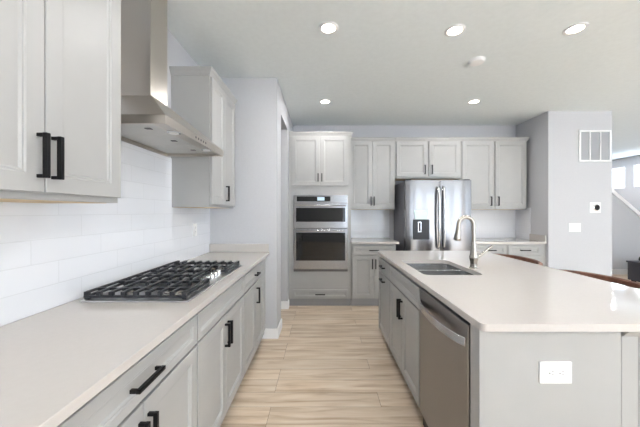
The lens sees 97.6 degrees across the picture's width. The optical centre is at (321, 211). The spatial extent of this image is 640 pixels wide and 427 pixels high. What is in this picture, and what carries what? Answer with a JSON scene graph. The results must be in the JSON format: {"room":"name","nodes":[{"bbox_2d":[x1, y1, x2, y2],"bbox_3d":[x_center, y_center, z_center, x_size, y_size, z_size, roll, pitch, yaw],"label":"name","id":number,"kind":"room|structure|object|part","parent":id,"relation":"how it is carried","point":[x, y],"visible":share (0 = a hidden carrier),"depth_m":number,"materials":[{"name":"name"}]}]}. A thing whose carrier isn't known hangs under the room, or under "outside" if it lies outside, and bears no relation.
{"room":"kitchen","nodes":[
{"label":"kitchen","id":0,"kind":"room"},
{"bbox_2d":[0,28,208,326],"bbox_3d":[-1.265,-0.040,-0.770,0.150,2.750,7.460,0,0,0],"label":"wall","id":1,"kind":"structure","parent":0,"point":[177,55],"depth_m":2.23,"materials":[{"name":"paint"}]},
{"bbox_2d":[0,0,120,202],"bbox_3d":[-1.012,-0.586,0.893,0.355,1.097,0.708,0,0,0],"label":"upper cabinet","id":2,"kind":"object","parent":1,"relation":"attached to","point":[60,60],"visible":1,"depth_m":0.93,"materials":[{"name":"paint"}]},
{"bbox_3d":[-0.877,-0.565,0.712,0.020,1.007,0.329,0,0,0],"label":"door","id":3,"kind":"part","parent":2,"relation":"part of","materials":[{"name":"paint"}]},
{"bbox_3d":[-0.851,-0.173,0.855,0.033,0.138,0.014,0,0,0],"label":"handle","id":4,"kind":"part","parent":2,"relation":"part of","materials":[{"name":"black metal"}]},
{"bbox_3d":[-0.851,-0.173,0.901,0.033,0.138,0.014,0,0,0],"label":"handle","id":5,"kind":"part","parent":2,"relation":"part of","materials":[{"name":"black metal"}]},
{"bbox_3d":[-0.877,-0.565,1.044,0.020,1.007,0.329,0,0,0],"label":"door","id":6,"kind":"part","parent":2,"relation":"part of","materials":[{"name":"paint"}]},
{"bbox_2d":[0,141,209,325],"bbox_3d":[-1.185,0.000,1.179,0.007,0.840,3.559,0,0,0],"label":"backsplash","id":7,"kind":"structure","parent":1,"relation":"attached to","point":[51,254],"depth_m":1.45,"materials":[{"name":"tile"}]},
{"bbox_2d":[193,223,196,235],"bbox_3d":[-1.177,0.165,2.600,0.009,0.115,0.070,0,0,0],"label":"power outlet","id":8,"kind":"object","parent":7,"relation":"attached to","point":[194,225],"visible":1,"depth_m":2.59,"materials":[{"name":"white plastic"}]},
{"bbox_2d":[121,0,223,156],"bbox_3d":[-0.963,-0.918,1.732,0.435,0.992,0.795,0,0,0],"label":"range hood","id":9,"kind":"object","parent":1,"relation":"attached to","point":[147,122],"visible":0.86,"depth_m":1.64,"materials":[{"name":"silver metal"}]},
{"bbox_3d":[-0.804,-0.439,1.732,0.087,0.023,0.769,0,0,0],"label":"light panel","id":10,"kind":"part","parent":9,"relation":"part of","materials":[{"name":"silver metal"}]},
{"bbox_2d":[169,66,236,207],"bbox_3d":[-1.012,-0.586,2.508,0.355,1.097,0.664,0,0,0],"label":"upper cabinet","id":11,"kind":"object","parent":1,"relation":"attached to","point":[199,95],"visible":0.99,"depth_m":2.21,"materials":[{"name":"paint"}]},
{"bbox_3d":[-1.024,-1.104,2.508,0.331,0.060,0.664,0,0,0],"label":"crown","id":12,"kind":"part","parent":11,"relation":"part of","materials":[{"name":"paint"}]},
{"bbox_3d":[-0.877,-0.565,2.360,0.020,1.007,0.292,0,0,0],"label":"door","id":13,"kind":"part","parent":11,"relation":"part of","materials":[{"name":"paint"}]},
{"bbox_3d":[-0.851,-0.165,2.531,0.033,0.138,0.014,0,0,0],"label":"handle","id":14,"kind":"part","parent":11,"relation":"part of","materials":[{"name":"black metal"}]},
{"bbox_3d":[-0.877,-0.565,2.656,0.020,1.007,0.292,0,0,0],"label":"door","id":15,"kind":"part","parent":11,"relation":"part of","materials":[{"name":"paint"}]},
{"bbox_2d":[210,78,292,327],"bbox_3d":[-0.907,-0.040,3.770,0.865,2.750,1.620,0,0,0],"label":"wall","id":16,"kind":"structure","parent":0,"point":[263,123],"depth_m":2.96,"materials":[{"name":"paint"}]},
{"bbox_2d":[262,318,281,338],"bbox_3d":[-0.557,1.282,3.092,0.196,0.105,0.296,0,0,0],"label":"baseboard","id":17,"kind":"structure","parent":16,"relation":"attached to","point":[269,333],"depth_m":2.94,"materials":[{"name":"white paint"}]},
{"bbox_2d":[281,299,288,308],"bbox_3d":[-0.527,1.282,3.893,0.136,0.105,0.095,0,0,0],"label":"baseboard opening","id":18,"kind":"structure","parent":16,"relation":"attached to","point":[284,304],"depth_m":3.85,"materials":[{"name":"white paint"}]},
{"bbox_2d":[167,0,639,159],"bbox_3d":[2.725,-1.475,2.325,10.650,0.120,13.950,0,0,0],"label":"ceiling","id":19,"kind":"structure","parent":0,"point":[387,62],"depth_m":2.55,"materials":[{"name":"paint"}]},
{"bbox_2d":[319,99,330,103],"bbox_3d":[0.040,-1.410,3.580,0.152,0.008,0.152,0,0,0],"label":"recessed light","id":20,"kind":"object","parent":19,"relation":"in","point":[322,101],"visible":1,"depth_m":3.57,"materials":[{"name":"white paint"}]},
{"bbox_2d":[319,21,337,34],"bbox_3d":[0.050,-1.410,2.150,0.152,0.008,0.152,0,0,0],"label":"recessed light","id":21,"kind":"object","parent":19,"relation":"in","point":[327,27],"visible":1,"depth_m":2.14,"materials":[{"name":"white paint"}]},
{"bbox_2d":[444,24,465,36],"bbox_3d":[1.035,-1.410,2.180,0.152,0.008,0.152,0,0,0],"label":"recessed light","id":22,"kind":"object","parent":19,"relation":"in","point":[457,29],"visible":1,"depth_m":2.17,"materials":[{"name":"white paint"}]},
{"bbox_2d":[467,99,480,103],"bbox_3d":[1.945,-1.410,3.580,0.152,0.008,0.152,0,0,0],"label":"recessed light","id":23,"kind":"object","parent":19,"relation":"in","point":[474,101],"visible":1,"depth_m":3.57,"materials":[{"name":"white paint"}]},
{"bbox_2d":[468,56,484,65],"bbox_3d":[1.443,-1.399,2.610,0.140,0.030,0.140,0,0,0],"label":"smoke detector","id":24,"kind":"object","parent":19,"relation":"attached to","point":[476,61],"visible":1,"depth_m":2.58,"materials":[{"name":"white plastic"}]},
{"bbox_2d":[562,22,588,34],"bbox_3d":[1.955,-1.410,2.160,0.152,0.008,0.152,0,0,0],"label":"recessed light","id":25,"kind":"object","parent":19,"relation":"in","point":[576,28],"visible":1,"depth_m":2.15,"materials":[{"name":"white paint"}]},
{"bbox_2d":[293,125,515,239],"bbox_3d":[0.535,-0.040,4.640,5.270,2.750,0.120,0,0,0],"label":"wall","id":26,"kind":"structure","parent":0,"point":[358,130],"depth_m":4.58,"materials":[{"name":"paint"}]},
{"bbox_2d":[351,210,388,237],"bbox_3d":[0.757,0.192,4.575,0.686,0.458,0.007,0,0,0],"label":"backsplash","id":27,"kind":"structure","parent":26,"relation":"attached to","point":[364,223],"depth_m":4.57,"materials":[{"name":"tile"}]},
{"bbox_2d":[351,137,394,209],"bbox_3d":[0.760,-0.586,4.388,0.696,1.097,0.383,0,0,0],"label":"upper cabinet","id":28,"kind":"object","parent":26,"relation":"attached to","point":[372,158],"visible":0.85,"depth_m":4.24,"materials":[{"name":"paint"}]},
{"bbox_3d":[0.594,-0.565,4.239,0.330,1.007,0.020,0,0,0],"label":"door","id":29,"kind":"part","parent":28,"relation":"part of","materials":[{"name":"paint"}]},
{"bbox_3d":[0.760,-1.104,4.402,0.696,0.060,0.354,0,0,0],"label":"crown","id":30,"kind":"part","parent":28,"relation":"part of","materials":[{"name":"paint"}]},
{"bbox_3d":[0.927,-0.565,4.239,0.330,1.007,0.020,0,0,0],"label":"door","id":31,"kind":"part","parent":28,"relation":"part of","materials":[{"name":"paint"}]},
{"bbox_2d":[395,137,460,180],"bbox_3d":[1.606,-0.821,4.388,0.995,0.626,0.383,0,0,0],"label":"upper cabinet","id":32,"kind":"object","parent":26,"relation":"attached to","point":[416,158],"visible":0.91,"depth_m":4.24,"materials":[{"name":"paint"}]},
{"bbox_3d":[1.360,-0.800,4.239,0.468,0.536,0.020,0,0,0],"label":"door","id":33,"kind":"part","parent":32,"relation":"part of","materials":[{"name":"paint"}]},
{"bbox_3d":[1.606,-1.104,4.402,0.995,0.060,0.354,0,0,0],"label":"crown","id":34,"kind":"part","parent":32,"relation":"part of","materials":[{"name":"paint"}]},
{"bbox_3d":[1.852,-0.800,4.239,0.468,0.536,0.020,0,0,0],"label":"door","id":35,"kind":"part","parent":32,"relation":"part of","materials":[{"name":"paint"}]},
{"bbox_2d":[456,137,528,209],"bbox_3d":[2.615,-0.586,4.388,1.026,1.097,0.383,0,0,0],"label":"upper cabinet","id":36,"kind":"object","parent":26,"relation":"attached to","point":[495,167],"visible":0.91,"depth_m":4.24,"materials":[{"name":"paint"}]},
{"bbox_3d":[2.353,-0.565,4.239,0.467,1.007,0.020,0,0,0],"label":"door","id":37,"kind":"part","parent":36,"relation":"part of","materials":[{"name":"paint"}]},
{"bbox_3d":[2.615,-1.104,4.402,1.026,0.060,0.354,0,0,0],"label":"crown","id":38,"kind":"part","parent":36,"relation":"part of","materials":[{"name":"paint"}]},
{"bbox_3d":[2.854,-0.565,4.239,0.467,1.007,0.020,0,0,0],"label":"door","id":39,"kind":"part","parent":36,"relation":"part of","materials":[{"name":"paint"}]},
{"bbox_2d":[471,210,515,237],"bbox_3d":[2.626,0.192,4.575,1.071,0.458,0.007,0,0,0],"label":"backsplash","id":40,"kind":"structure","parent":26,"relation":"attached to","point":[489,223],"depth_m":4.57,"materials":[{"name":"tile"}]},
{"bbox_2d":[220,274,639,426],"bbox_3d":[2.725,1.395,2.325,10.650,0.120,13.950,0,0,0],"label":"floor","id":41,"kind":"structure","parent":0,"point":[327,366],"depth_m":2.27,"materials":[{"name":"brown wood"}]},
{"bbox_2d":[57,315,196,426],"bbox_3d":[-0.866,0.893,0.905,0.645,0.883,0.782,0,0,0],"label":"base cabinet","id":42,"kind":"object","parent":41,"relation":"on","point":[160,389],"visible":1,"depth_m":0.96,"materials":[{"name":"paint"}]},
{"bbox_3d":[-0.586,0.916,0.711,0.020,0.601,0.384,0,0,0],"label":"door","id":43,"kind":"part","parent":42,"relation":"part of","materials":[{"name":"paint"}]},
{"bbox_3d":[-0.559,0.732,0.882,0.033,0.138,0.014,0,0,0],"label":"handle","id":44,"kind":"part","parent":42,"relation":"part of","materials":[{"name":"black metal"}]},
{"bbox_3d":[-0.559,0.539,0.905,0.033,0.014,0.138,0,0,0],"label":"handle","id":45,"kind":"part","parent":42,"relation":"part of","materials":[{"name":"black metal"}]},
{"bbox_3d":[-0.559,0.732,0.928,0.033,0.138,0.014,0,0,0],"label":"handle","id":46,"kind":"part","parent":42,"relation":"part of","materials":[{"name":"black metal"}]},
{"bbox_3d":[-0.586,0.916,1.099,0.020,0.601,0.384,0,0,0],"label":"door","id":47,"kind":"part","parent":42,"relation":"part of","materials":[{"name":"paint"}]},
{"bbox_2d":[194,276,243,426],"bbox_3d":[-0.866,0.893,1.686,0.645,0.883,0.776,0,0,0],"label":"base cabinet","id":48,"kind":"object","parent":41,"relation":"on","point":[220,324],"visible":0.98,"depth_m":1.59,"materials":[{"name":"paint"}]},
{"bbox_3d":[-0.586,0.916,1.494,0.020,0.601,0.381,0,0,0],"label":"door","id":49,"kind":"part","parent":48,"relation":"part of","materials":[{"name":"paint"}]},
{"bbox_3d":[-0.586,0.539,1.686,0.020,0.132,0.766,0,0,0],"label":"drawer","id":50,"kind":"part","parent":48,"relation":"part of","materials":[{"name":"paint"}]},
{"bbox_3d":[-0.559,0.732,1.663,0.033,0.138,0.014,0,0,0],"label":"handle","id":51,"kind":"part","parent":48,"relation":"part of","materials":[{"name":"black metal"}]},
{"bbox_3d":[-0.559,0.732,1.709,0.033,0.138,0.014,0,0,0],"label":"handle","id":52,"kind":"part","parent":48,"relation":"part of","materials":[{"name":"black metal"}]},
{"bbox_3d":[-0.586,0.916,1.879,0.020,0.601,0.381,0,0,0],"label":"door","id":53,"kind":"part","parent":48,"relation":"part of","materials":[{"name":"paint"}]},
{"bbox_2d":[243,259,263,374],"bbox_3d":[-0.866,0.893,2.438,0.645,0.883,0.724,0,0,0],"label":"base cabinet","id":54,"kind":"object","parent":41,"relation":"on","point":[253,294],"visible":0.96,"depth_m":2.37,"materials":[{"name":"paint"}]},
{"bbox_3d":[-0.586,0.916,2.259,0.020,0.601,0.355,0,0,0],"label":"door","id":55,"kind":"part","parent":54,"relation":"part of","materials":[{"name":"paint"}]},
{"bbox_3d":[-0.586,0.539,2.438,0.020,0.132,0.714,0,0,0],"label":"drawer","id":56,"kind":"part","parent":54,"relation":"part of","materials":[{"name":"paint"}]},
{"bbox_3d":[-0.586,0.916,2.618,0.020,0.601,0.355,0,0,0],"label":"door","id":57,"kind":"part","parent":54,"relation":"part of","materials":[{"name":"paint"}]},
{"bbox_2d":[263,259,264,329],"bbox_3d":[-0.658,0.893,2.880,0.123,0.883,0.155,0,0,0],"label":"filler panel","id":58,"kind":"object","parent":41,"relation":"on","point":[264,259],"visible":0.07,"depth_m":2.91,"materials":[{"name":"paint"}]},
{"bbox_2d":[289,131,352,305],"bbox_3d":[-0.015,0.101,4.247,0.910,2.469,0.663,0,0,0],"label":"tall cabinet","id":59,"kind":"object","parent":41,"relation":"on","point":[319,161],"visible":0.99,"depth_m":3.96,"materials":[{"name":"paint"}]},
{"bbox_3d":[-0.231,-0.721,3.959,0.398,0.699,0.020,0,0,0],"label":"door","id":60,"kind":"part","parent":59,"relation":"part of","materials":[{"name":"paint"}]},
{"bbox_3d":[-0.025,1.158,3.959,0.780,0.118,0.020,0,0,0],"label":"drawer","id":61,"kind":"part","parent":59,"relation":"part of","materials":[{"name":"paint"}]},
{"bbox_2d":[294,195,347,271],"bbox_3d":[-0.019,0.301,4.186,0.764,1.079,0.568,0,0,0],"label":"oven","id":62,"kind":"object","parent":59,"relation":"in","point":[320,221],"visible":1,"depth_m":3.94,"materials":[{"name":"silver metal"}]},
{"bbox_3d":[-0.019,0.263,3.923,0.704,0.018,0.041,0,0,0],"label":"handle","id":63,"kind":"part","parent":62,"relation":"part of","materials":[{"name":"silver metal"}]},
{"bbox_3d":[-0.019,-0.093,3.923,0.704,0.018,0.041,0,0,0],"label":"handle","id":64,"kind":"part","parent":62,"relation":"part of","materials":[{"name":"silver metal"}]},
{"bbox_3d":[-0.019,0.825,3.962,0.764,0.033,0.014,0,0,0],"label":"vent trim","id":65,"kind":"part","parent":62,"relation":"part of","materials":[{"name":"silver metal"}]},
{"bbox_3d":[-0.019,0.520,3.957,0.764,0.565,0.025,0,0,0],"label":"oven door","id":66,"kind":"part","parent":62,"relation":"part of","materials":[{"name":"silver metal"}]},
{"bbox_3d":[-0.019,0.053,3.957,0.764,0.353,0.025,0,0,0],"label":"microwave door","id":67,"kind":"part","parent":62,"relation":"part of","materials":[{"name":"silver metal"}]},
{"bbox_3d":[-0.019,-0.182,3.958,0.764,0.111,0.021,0,0,0],"label":"control panel","id":68,"kind":"part","parent":62,"relation":"part of","materials":[{"name":"silver metal"}]},
{"bbox_3d":[-0.015,-1.104,4.077,0.910,0.060,0.275,0,0,0],"label":"crown","id":69,"kind":"part","parent":59,"relation":"part of","materials":[{"name":"paint"}]},
{"bbox_3d":[0.172,-0.721,3.959,0.393,0.699,0.020,0,0,0],"label":"door","id":70,"kind":"part","parent":59,"relation":"part of","materials":[{"name":"paint"}]},
{"bbox_2d":[351,244,395,305],"bbox_3d":[0.732,0.893,4.247,0.637,0.883,0.663,0,0,0],"label":"base cabinet","id":71,"kind":"object","parent":41,"relation":"on","point":[365,269],"visible":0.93,"depth_m":3.95,"materials":[{"name":"paint"}]},
{"bbox_3d":[0.577,0.916,3.959,0.304,0.601,0.020,0,0,0],"label":"door","id":72,"kind":"part","parent":71,"relation":"part of","materials":[{"name":"paint"}]},
{"bbox_3d":[0.732,0.539,3.959,0.613,0.132,0.020,0,0,0],"label":"drawer","id":73,"kind":"part","parent":71,"relation":"part of","materials":[{"name":"paint"}]},
{"bbox_2d":[351,238,398,243],"bbox_3d":[0.749,0.436,4.253,0.673,0.030,0.636,0,0,0],"label":"countertop","id":74,"kind":"structure","parent":71,"relation":"on","point":[353,240],"depth_m":4.00,"materials":[{"name":"stone"}]},
{"bbox_3d":[0.886,0.916,3.959,0.304,0.601,0.020,0,0,0],"label":"door","id":75,"kind":"part","parent":71,"relation":"part of","materials":[{"name":"paint"}]},
{"bbox_2d":[379,257,392,347],"bbox_3d":[0.887,0.893,2.736,0.639,0.883,0.490,0,0,0],"label":"base cabinet","id":76,"kind":"object","parent":41,"relation":"on","point":[384,265],"visible":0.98,"depth_m":2.69,"materials":[{"name":"paint"}]},
{"bbox_3d":[0.611,0.918,2.736,0.020,0.598,0.474,0,0,0],"label":"door","id":77,"kind":"part","parent":76,"relation":"part of","materials":[{"name":"paint"}]},
{"bbox_3d":[0.611,0.538,2.736,0.020,0.127,0.474,0,0,0],"label":"drawer","id":78,"kind":"part","parent":76,"relation":"part of","materials":[{"name":"paint"}]},
{"bbox_2d":[390,265,422,407],"bbox_3d":[0.887,0.893,2.113,0.639,0.883,0.752,0,0,0],"label":"base cabinet","id":79,"kind":"object","parent":41,"relation":"on","point":[404,292],"visible":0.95,"depth_m":2.02,"materials":[{"name":"paint"}]},
{"bbox_3d":[0.611,0.916,2.300,0.020,0.601,0.369,0,0,0],"label":"door","id":80,"kind":"part","parent":79,"relation":"part of","materials":[{"name":"paint"}]},
{"bbox_3d":[0.585,0.732,2.136,0.033,0.138,0.014,0,0,0],"label":"handle","id":81,"kind":"part","parent":79,"relation":"part of","materials":[{"name":"black metal"}]},
{"bbox_3d":[0.585,0.732,2.090,0.033,0.138,0.014,0,0,0],"label":"handle","id":82,"kind":"part","parent":79,"relation":"part of","materials":[{"name":"black metal"}]},
{"bbox_3d":[0.611,0.539,2.113,0.020,0.132,0.742,0,0,0],"label":"drawer","id":83,"kind":"part","parent":79,"relation":"part of","materials":[{"name":"paint"}]},
{"bbox_3d":[0.611,0.916,1.927,0.020,0.601,0.369,0,0,0],"label":"door","id":84,"kind":"part","parent":79,"relation":"part of","materials":[{"name":"paint"}]},
{"bbox_2d":[378,251,639,331],"bbox_3d":[1.167,0.436,2.049,1.135,0.030,1.993,0,0,0],"label":"countertop","id":85,"kind":"structure","parent":79,"relation":"on","point":[504,294],"depth_m":1.41,"materials":[{"name":"stone"}]},
{"bbox_2d":[406,263,472,274],"bbox_3d":[0.887,0.541,2.163,0.437,0.180,0.617,0,0,0],"label":"sink","id":86,"kind":"object","parent":85,"relation":"in","point":[424,268],"visible":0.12,"depth_m":2.38,"materials":[{"name":"silver metal"}]},
{"bbox_3d":[0.887,0.541,2.321,0.437,0.180,0.301,0,0,0],"label":"bowl","id":87,"kind":"part","parent":86,"relation":"part of","materials":[{"name":"silver metal"}]},
{"bbox_3d":[0.887,0.541,2.012,0.437,0.180,0.316,0,0,0],"label":"bowl","id":88,"kind":"part","parent":86,"relation":"part of","materials":[{"name":"silver metal"}]},
{"bbox_2d":[454,215,492,268],"bbox_3d":[1.131,0.222,2.100,0.284,0.397,0.062,0,0,0],"label":"kitchen faucet","id":89,"kind":"object","parent":85,"relation":"on","point":[473,256],"visible":1,"depth_m":2.09,"materials":[{"name":"silver metal"}]},
{"bbox_3d":[1.081,0.123,2.100,0.143,0.199,0.030,0,0,0],"label":"spout","id":90,"kind":"part","parent":89,"relation":"part of","materials":[{"name":"silver metal"}]},
{"bbox_3d":[1.213,0.298,2.089,0.120,0.103,0.029,0,0,11],"label":"lever","id":91,"kind":"part","parent":89,"relation":"part of","materials":[{"name":"silver metal"}]},
{"bbox_2d":[394,179,470,250],"bbox_3d":[1.610,0.440,4.163,0.910,1.790,0.753,0,0,0],"label":"refrigerator","id":92,"kind":"object","parent":41,"relation":"on","point":[427,213],"visible":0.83,"depth_m":3.85,"materials":[{"name":"grey metal"}]},
{"bbox_3d":[1.392,0.077,3.893,0.474,1.035,0.094,0,0,0],"label":"door","id":93,"kind":"part","parent":92,"relation":"part of","materials":[{"name":"silver metal"}]},
{"bbox_3d":[1.595,0.075,3.827,0.034,0.865,0.078,0,0,0],"label":"handle","id":94,"kind":"part","parent":92,"relation":"part of","materials":[{"name":"silver metal"}]},
{"bbox_3d":[1.669,0.075,3.827,0.034,0.865,0.078,0,0,0],"label":"handle","id":95,"kind":"part","parent":92,"relation":"part of","materials":[{"name":"silver metal"}]},
{"bbox_3d":[1.850,0.077,3.893,0.430,1.035,0.094,0,0,0],"label":"door","id":96,"kind":"part","parent":92,"relation":"part of","materials":[{"name":"silver metal"}]},
{"bbox_2d":[420,288,469,426],"bbox_3d":[0.869,0.895,1.442,0.626,0.880,0.577,0,0,0],"label":"dishwasher","id":97,"kind":"object","parent":41,"relation":"on","point":[444,334],"visible":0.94,"depth_m":1.40,"materials":[{"name":"silver metal"}]},
{"bbox_3d":[0.583,0.549,1.442,0.053,0.038,0.525,0,0,0],"label":"handle","id":98,"kind":"part","parent":97,"relation":"part of","materials":[{"name":"silver metal"}]},
{"bbox_2d":[476,244,545,265],"bbox_3d":[2.635,0.893,4.247,1.069,0.883,0.663,0,0,0],"label":"base cabinet","id":99,"kind":"object","parent":41,"relation":"on","point":[533,251],"visible":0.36,"depth_m":3.95,"materials":[{"name":"paint"}]},
{"bbox_3d":[2.377,0.539,3.959,0.435,0.132,0.020,0,0,0],"label":"drawer","id":100,"kind":"part","parent":99,"relation":"part of","materials":[{"name":"paint"}]},
{"bbox_2d":[476,234,546,243],"bbox_3d":[2.627,0.390,4.253,1.065,0.120,0.636,0,0,0],"label":"countertop","id":101,"kind":"structure","parent":99,"relation":"on","point":[533,238],"depth_m":4.00,"materials":[{"name":"stone"}]},
{"bbox_3d":[2.860,0.539,3.959,0.460,0.132,0.020,0,0,0],"label":"drawer","id":102,"kind":"part","parent":99,"relation":"part of","materials":[{"name":"paint"}]},
{"bbox_3d":[2.860,0.918,3.959,0.460,0.598,0.020,0,0,0],"label":"door","id":103,"kind":"part","parent":99,"relation":"part of","materials":[{"name":"paint"}]},
{"bbox_2d":[493,253,542,265],"bbox_3d":[1.851,0.897,2.800,0.456,0.880,0.737,0,0,0],"label":"bar stool","id":104,"kind":"object","parent":41,"relation":"on","point":[526,259],"visible":0.09,"depth_m":2.83,"materials":[{"name":"brown leather"}]},
{"bbox_2d":[470,323,639,426],"bbox_3d":[0.925,0.893,1.111,0.636,0.883,0.072,0,0,0],"label":"island end panel","id":105,"kind":"object","parent":41,"relation":"on","point":[506,390],"visible":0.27,"depth_m":1.08,"materials":[{"name":"paint"}]},
{"bbox_3d":[1.210,0.893,1.123,0.066,0.883,0.047,0,0,0],"label":"post","id":106,"kind":"part","parent":105,"relation":"part of","materials":[{"name":"paint"}]},
{"bbox_2d":[516,111,611,275],"bbox_3d":[3.615,-0.040,4.310,0.890,2.750,0.780,0,0,0],"label":"wall pier","id":107,"kind":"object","parent":41,"relation":"on","point":[560,188],"visible":0.57,"depth_m":3.92,"materials":[{"name":"paint"}]},
{"bbox_2d":[569,223,580,231],"bbox_3d":[3.535,0.217,3.915,0.165,0.120,0.010,0,0,0],"label":"light switch","id":108,"kind":"object","parent":107,"relation":"attached to","point":[573,227],"visible":1,"depth_m":3.91,"materials":[{"name":"white plastic"}]},
{"bbox_2d":[579,130,611,161],"bbox_3d":[3.817,-0.924,3.913,0.445,0.438,0.014,0,0,0],"label":"return air vent","id":109,"kind":"object","parent":107,"relation":"attached to","point":[594,145],"visible":1,"depth_m":3.91,"materials":[{"name":"white metal"}]},
{"bbox_2d":[590,202,600,212],"bbox_3d":[3.822,-0.061,3.906,0.155,0.143,0.028,0,0,0],"label":"thermostat","id":110,"kind":"object","parent":107,"relation":"attached to","point":[595,207],"visible":1,"depth_m":3.91,"materials":[{"name":"white plastic"}]},
{"bbox_2d":[559,269,639,288],"bbox_3d":[1.851,0.897,1.930,0.456,0.880,0.737,0,0,0],"label":"bar stool","id":111,"kind":"object","parent":41,"relation":"on","point":[616,280],"visible":0.06,"depth_m":1.99,"materials":[{"name":"brown leather"}]},
{"bbox_2d":[626,260,639,281],"bbox_3d":[6.558,1.137,5.204,1.315,0.395,0.463,0,0,0],"label":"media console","id":112,"kind":"object","parent":41,"relation":"on","point":[633,265],"visible":0.94,"depth_m":5.32,"materials":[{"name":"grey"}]},
{"bbox_2d":[638,336,639,426],"bbox_3d":[1.253,0.893,2.041,0.016,0.883,1.881,0,0,0],"label":"panel","id":113,"kind":"object","parent":41,"relation":"on","point":[639,336],"visible":0.02,"depth_m":1.10,"materials":[{"name":"paint"}]},
{"bbox_3d":[-0.866,0.893,0.116,0.645,0.883,0.792,0,0,0],"label":"base cabinet","id":114,"kind":"object","parent":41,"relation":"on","visible":0},
{"bbox_2d":[0,244,268,426],"bbox_3d":[-0.868,0.393,1.328,0.626,0.116,3.256,0,0,0],"label":"countertop","id":115,"kind":"structure","parent":114,"relation":"on","point":[53,361],"depth_m":0.90,"materials":[{"name":"stone"}]},
{"bbox_2d":[79,260,241,301],"bbox_3d":[-0.876,0.397,1.745,0.508,0.046,0.890,0,0,0],"label":"gas cooktop","id":116,"kind":"object","parent":115,"relation":"in","point":[183,281],"visible":1,"depth_m":1.52,"materials":[{"name":"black metal"}]},
{"bbox_3d":[-0.760,0.406,1.458,0.113,0.014,0.113,0,0,0],"label":"burner","id":117,"kind":"part","parent":116,"relation":"part of","materials":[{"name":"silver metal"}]},
{"bbox_2d":[516,208,530,238],"bbox_3d":[3.166,0.178,4.410,0.007,0.486,0.320,0,0,0],"label":"backsplash","id":118,"kind":"structure","parent":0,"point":[523,217],"depth_m":4.39,"materials":[{"name":"tile"}]},
{"bbox_2d":[539,361,571,382],"bbox_3d":[0.897,0.617,1.075,0.122,0.083,0.009,0,0,0],"label":"power outlet","id":119,"kind":"object","parent":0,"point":[549,371],"visible":1,"depth_m":1.07,"materials":[{"name":"white plastic"}]},
{"bbox_2d":[547,369,555,376],"bbox_3d":[0.878,0.617,1.072,0.033,0.033,0.002,0,0,0],"label":"socket","id":120,"kind":"object","parent":119,"relation":"attached to","point":[550,372],"depth_m":1.07,"materials":[{"name":"grey plastic"}]},
{"bbox_2d":[557,369,565,376],"bbox_3d":[0.917,0.617,1.072,0.033,0.033,0.002,0,0,0],"label":"socket","id":121,"kind":"object","parent":119,"relation":"attached to","point":[560,372],"depth_m":1.07,"materials":[{"name":"grey plastic"}]},
{"bbox_2d":[612,194,639,268],"bbox_3d":[5.980,-0.040,6.060,3.840,2.750,0.120,0,0,0],"label":"wall","id":122,"kind":"structure","parent":0,"point":[625,223],"depth_m":6.00,"materials":[{"name":"paint"}]},
{"bbox_2d":[612,269,627,273],"bbox_3d":[5.980,1.282,5.992,3.840,0.105,0.016,0,0,0],"label":"baseboard","id":123,"kind":"structure","parent":122,"relation":"attached to","point":[614,271],"depth_m":5.98,"materials":[{"name":"white paint"}]},
{"bbox_2d":[612,188,639,216],"bbox_3d":[6.485,-0.212,6.060,2.830,2.526,0.170,0,0,0],"label":"trim","id":124,"kind":"structure","parent":122,"relation":"attached to","point":[614,192],"depth_m":5.97,"materials":[{"name":"white paint"}]},
{"bbox_2d":[612,155,639,211],"bbox_3d":[7.960,-0.040,2.350,0.120,2.750,13.700,0,0,0],"label":"wall","id":125,"kind":"structure","parent":0,"point":[630,193],"depth_m":7.17,"materials":[{"name":"paint"}]},
{"bbox_2d":[612,166,624,188],"bbox_3d":[7.960,-0.905,7.650,0.060,0.580,0.700,0,0,0],"label":"window","id":126,"kind":"structure","parent":125,"relation":"in","point":[624,166],"depth_m":7.49,"materials":[{"name":"white paint"}]},
{"bbox_2d":[635,164,639,186],"bbox_3d":[7.960,-0.920,6.695,0.060,0.570,0.790,0,0,0],"label":"window","id":127,"kind":"structure","parent":125,"relation":"in","point":[636,165],"depth_m":7.06,"materials":[{"name":"white paint"}]}
]}

